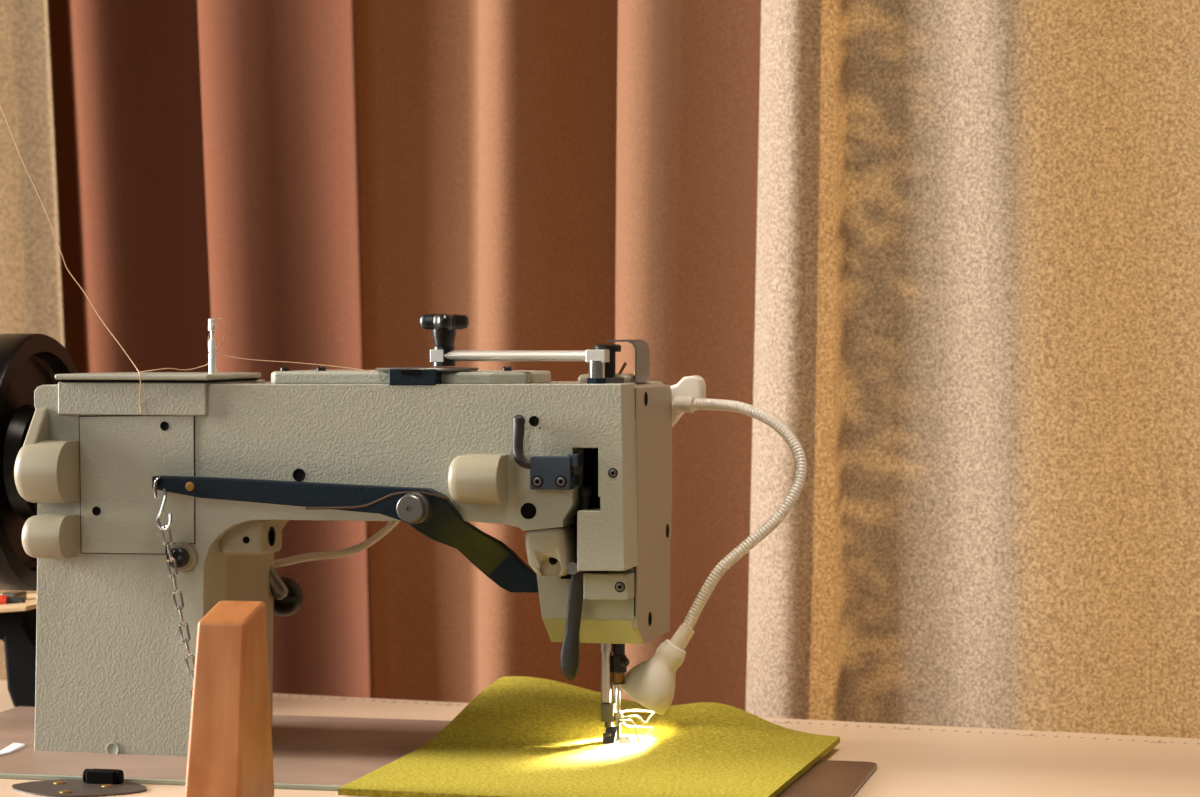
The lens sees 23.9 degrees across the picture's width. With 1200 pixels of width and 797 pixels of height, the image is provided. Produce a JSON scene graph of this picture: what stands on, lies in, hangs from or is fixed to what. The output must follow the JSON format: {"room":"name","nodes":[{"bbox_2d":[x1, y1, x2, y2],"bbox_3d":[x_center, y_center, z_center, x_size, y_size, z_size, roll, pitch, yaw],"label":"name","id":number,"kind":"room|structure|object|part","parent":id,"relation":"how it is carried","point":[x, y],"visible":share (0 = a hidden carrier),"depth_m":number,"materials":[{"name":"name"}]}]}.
{"room":"sewing workshop","nodes":[
{"label":"sewing workshop","id":0,"kind":"room"},
{"bbox_3d":[-0.430,1.053,0.713,6.542,0.050,5.214,0,1,13],"label":"floor","id":1,"kind":"structure","parent":0,"visible":0},
{"bbox_2d":[0,0,65,679],"bbox_3d":[-1.028,-0.218,2.806,1.247,2.374,0.030,1,1,22],"label":"curtain","id":2,"kind":"object","parent":1,"relation":"on","point":[31,286],"visible":0.38,"depth_m":2.61,"materials":[{"name":"beige fabric"}]},
{"bbox_2d":[48,0,372,697],"bbox_3d":[-0.376,-0.212,2.563,0.401,2.374,0.055,0,1,19],"label":"curtain","id":3,"kind":"object","parent":1,"relation":"on","point":[207,153],"visible":0.44,"depth_m":2.52,"materials":[{"name":"brown fabric"}]},
{"bbox_2d":[355,0,760,710],"bbox_3d":[-0.041,-0.210,2.452,0.417,2.374,0.076,1,1,25],"label":"curtain","id":4,"kind":"object","parent":1,"relation":"on","point":[544,174],"visible":0.62,"depth_m":2.44,"materials":[{"name":"brown fabric"}]},
{"bbox_2d":[0,680,1199,796],"bbox_3d":[-0.047,0.622,1.876,1.600,0.760,0.716,0,1,20],"label":"table","id":5,"kind":"object","parent":1,"relation":"on","point":[911,760],"visible":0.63,"depth_m":1.97,"materials":[{"name":"beige laminate"}]},
{"bbox_2d":[0,608,36,706],"bbox_3d":[-0.456,0.209,2.287,0.119,0.090,0.090,0,1,13],"label":"machine housing","id":6,"kind":"object","parent":5,"relation":"on","point":[17,629],"visible":0.18,"depth_m":2.24,"materials":[{"name":"black"}]},
{"bbox_2d":[0,593,36,612],"bbox_3d":[-0.472,0.164,2.275,0.090,0.012,0.140,0,1,13],"label":"wooden board","id":7,"kind":"object","parent":6,"relation":"on","point":[30,603],"visible":0.41,"depth_m":2.21,"materials":[{"name":"brown wood"}]},
{"bbox_2d":[0,595,24,604],"bbox_3d":[-0.483,0.161,2.246,0.060,0.012,0.008,0,1,13],"label":"tool","id":8,"kind":"object","parent":7,"relation":"on","point":[4,599],"visible":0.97,"depth_m":2.24,"materials":[{"name":"red plastic"}]},
{"bbox_3d":[-0.489,0.161,2.248,0.046,0.012,0.008,0,1,13],"label":"handle","id":9,"kind":"part","parent":8,"relation":"part of","materials":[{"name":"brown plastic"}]},
{"bbox_2d":[1,591,26,598],"bbox_3d":[-0.470,0.160,2.278,0.014,0.010,0.023,0,1,13],"label":"metal clip","id":10,"kind":"object","parent":7,"relation":"on","point":[20,594],"visible":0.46,"depth_m":2.27,"materials":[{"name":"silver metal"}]},
{"bbox_2d":[184,601,274,796],"bbox_3d":[-0.231,0.191,1.772,0.038,0.127,0.067,0,1,13],"label":"wooden post","id":11,"kind":"object","parent":5,"relation":"on","point":[230,753],"visible":1,"depth_m":1.75,"materials":[{"name":"brown wood"}]},
{"bbox_2d":[0,314,876,796],"bbox_3d":[-0.152,0.095,1.986,0.692,0.308,0.318,0,1,13],"label":"sewing machine","id":12,"kind":"object","parent":5,"relation":"on","point":[583,467],"depth_m":1.95,"materials":[{"name":"beige paint"}]},
{"bbox_3d":[-0.412,0.245,1.978,0.010,0.001,0.069,0,1,3],"label":"paper strip","id":13,"kind":"part","parent":12,"relation":"part of","materials":[{"name":"white paper"}]},
{"bbox_3d":[-0.319,0.059,1.962,0.084,0.096,0.005,0,1,13],"label":"panel","id":14,"kind":"part","parent":12,"relation":"part of","materials":[{"name":"beige paint"}]},
{"bbox_3d":[-0.311,-0.016,2.005,0.113,0.004,0.110,0,1,13],"label":"plate","id":15,"kind":"part","parent":12,"relation":"part of","materials":[{"name":"beige paint"}]},
{"bbox_2d":[153,477,194,699],"bbox_3d":[-0.287,0.149,1.937,0.033,0.191,0.014,0,1,13],"label":"chain","id":16,"kind":"object","parent":12,"relation":"hanging from","point":[167,527],"visible":0.73,"depth_m":1.94,"materials":[{"name":"silver metal"}]},
{"bbox_2d":[0,105,367,412],"bbox_3d":[-0.318,-0.135,1.976,0.319,0.288,0.060,0,1,18],"label":"thread","id":17,"kind":"object","parent":12,"relation":"on","point":[0,105],"visible":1,"depth_m":1.99,"materials":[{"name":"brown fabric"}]},
{"bbox_3d":[-0.239,0.135,2.103,0.024,0.032,0.042,0,1,13],"label":"knob rod","id":18,"kind":"part","parent":12,"relation":"part of","materials":[{"name":"silver metal"}]},
{"bbox_3d":[-0.236,0.148,2.124,0.030,0.030,0.030,0,1,13],"label":"ball knob","id":19,"kind":"part","parent":12,"relation":"part of","materials":[{"name":"black plastic"}]},
{"bbox_3d":[-0.171,0.093,1.949,0.262,0.081,0.074,0,1,13],"label":"lifting lever","id":20,"kind":"part","parent":12,"relation":"part of","materials":[{"name":"black metal"}]},
{"bbox_3d":[-0.130,-0.015,1.980,0.179,0.009,0.100,0,1,13],"label":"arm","id":21,"kind":"part","parent":12,"relation":"part of","materials":[{"name":"beige paint"}]},
{"bbox_3d":[-0.107,-0.040,1.946,0.026,0.036,0.026,1,2,40],"label":"adjusting knob","id":22,"kind":"part","parent":12,"relation":"part of","materials":[{"name":"black plastic"}]},
{"bbox_3d":[-0.168,0.117,2.029,0.422,0.259,0.104,0,1,13],"label":"arm","id":23,"kind":"part","parent":12,"relation":"part of","materials":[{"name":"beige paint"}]},
{"bbox_3d":[-0.055,-0.029,1.934,0.122,0.009,0.016,0,1,13],"label":"cross rod","id":24,"kind":"part","parent":12,"relation":"part of","materials":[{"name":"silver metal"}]},
{"bbox_3d":[-0.052,0.029,1.893,0.014,0.036,0.010,0,1,13],"label":"finger lever","id":25,"kind":"part","parent":12,"relation":"part of","materials":[{"name":"grey metal"}]},
{"bbox_2d":[274,375,806,714],"bbox_3d":[-0.056,0.102,2.036,0.413,0.236,0.099,0,1,13],"label":"gooseneck lamp","id":26,"kind":"object","parent":12,"relation":"attached to","point":[651,683],"visible":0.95,"depth_m":1.98,"materials":[{"name":"beige plastic"}]},
{"bbox_3d":[-0.097,0.065,2.072,0.316,0.128,0.016,0,1,13],"label":"power cord","id":27,"kind":"part","parent":26,"relation":"part of","materials":[{"name":"beige plastic"}]},
{"bbox_2d":[673,396,694,412],"bbox_3d":[0.061,0.004,2.037,0.013,0.012,0.011,1,1,22],"label":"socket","id":28,"kind":"object","parent":26,"relation":"attached to","point":[681,404],"depth_m":2.03,"materials":[{"name":"beige plastic"}]},
{"bbox_3d":[-0.010,0.075,1.912,0.009,0.032,0.009,0,1,13],"label":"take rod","id":29,"kind":"part","parent":12,"relation":"part of","materials":[{"name":"grey metal"}]},
{"bbox_3d":[0.005,-0.022,1.937,0.020,0.029,0.020,0,1,13],"label":"tension post","id":30,"kind":"part","parent":12,"relation":"part of","materials":[{"name":"black plastic"}]},
{"bbox_3d":[0.037,0.080,1.986,0.004,0.177,0.118,0,1,13],"label":"plate","id":31,"kind":"part","parent":12,"relation":"part of","materials":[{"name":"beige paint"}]},
{"bbox_3d":[0.133,0.251,1.856,0.076,0.003,0.177,0,1,13],"label":"slide plate","id":32,"kind":"part","parent":12,"relation":"part of","materials":[{"name":"metal"}]},
{"bbox_2d":[338,676,839,796],"bbox_3d":[0.009,0.232,1.946,0.289,0.029,0.416,0,1,13],"label":"fabric piece","id":33,"kind":"object","parent":5,"relation":"on","point":[520,736],"visible":1,"depth_m":1.93,"materials":[{"name":"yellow fabric"}]},
{"bbox_2d":[746,0,1199,738],"bbox_3d":[0.583,-0.203,2.150,1.008,2.374,0.119,0,1,20],"label":"curtain","id":34,"kind":"object","parent":1,"relation":"on","point":[977,294],"visible":0.87,"depth_m":2.23,"materials":[{"name":"beige fabric"}]}
]}

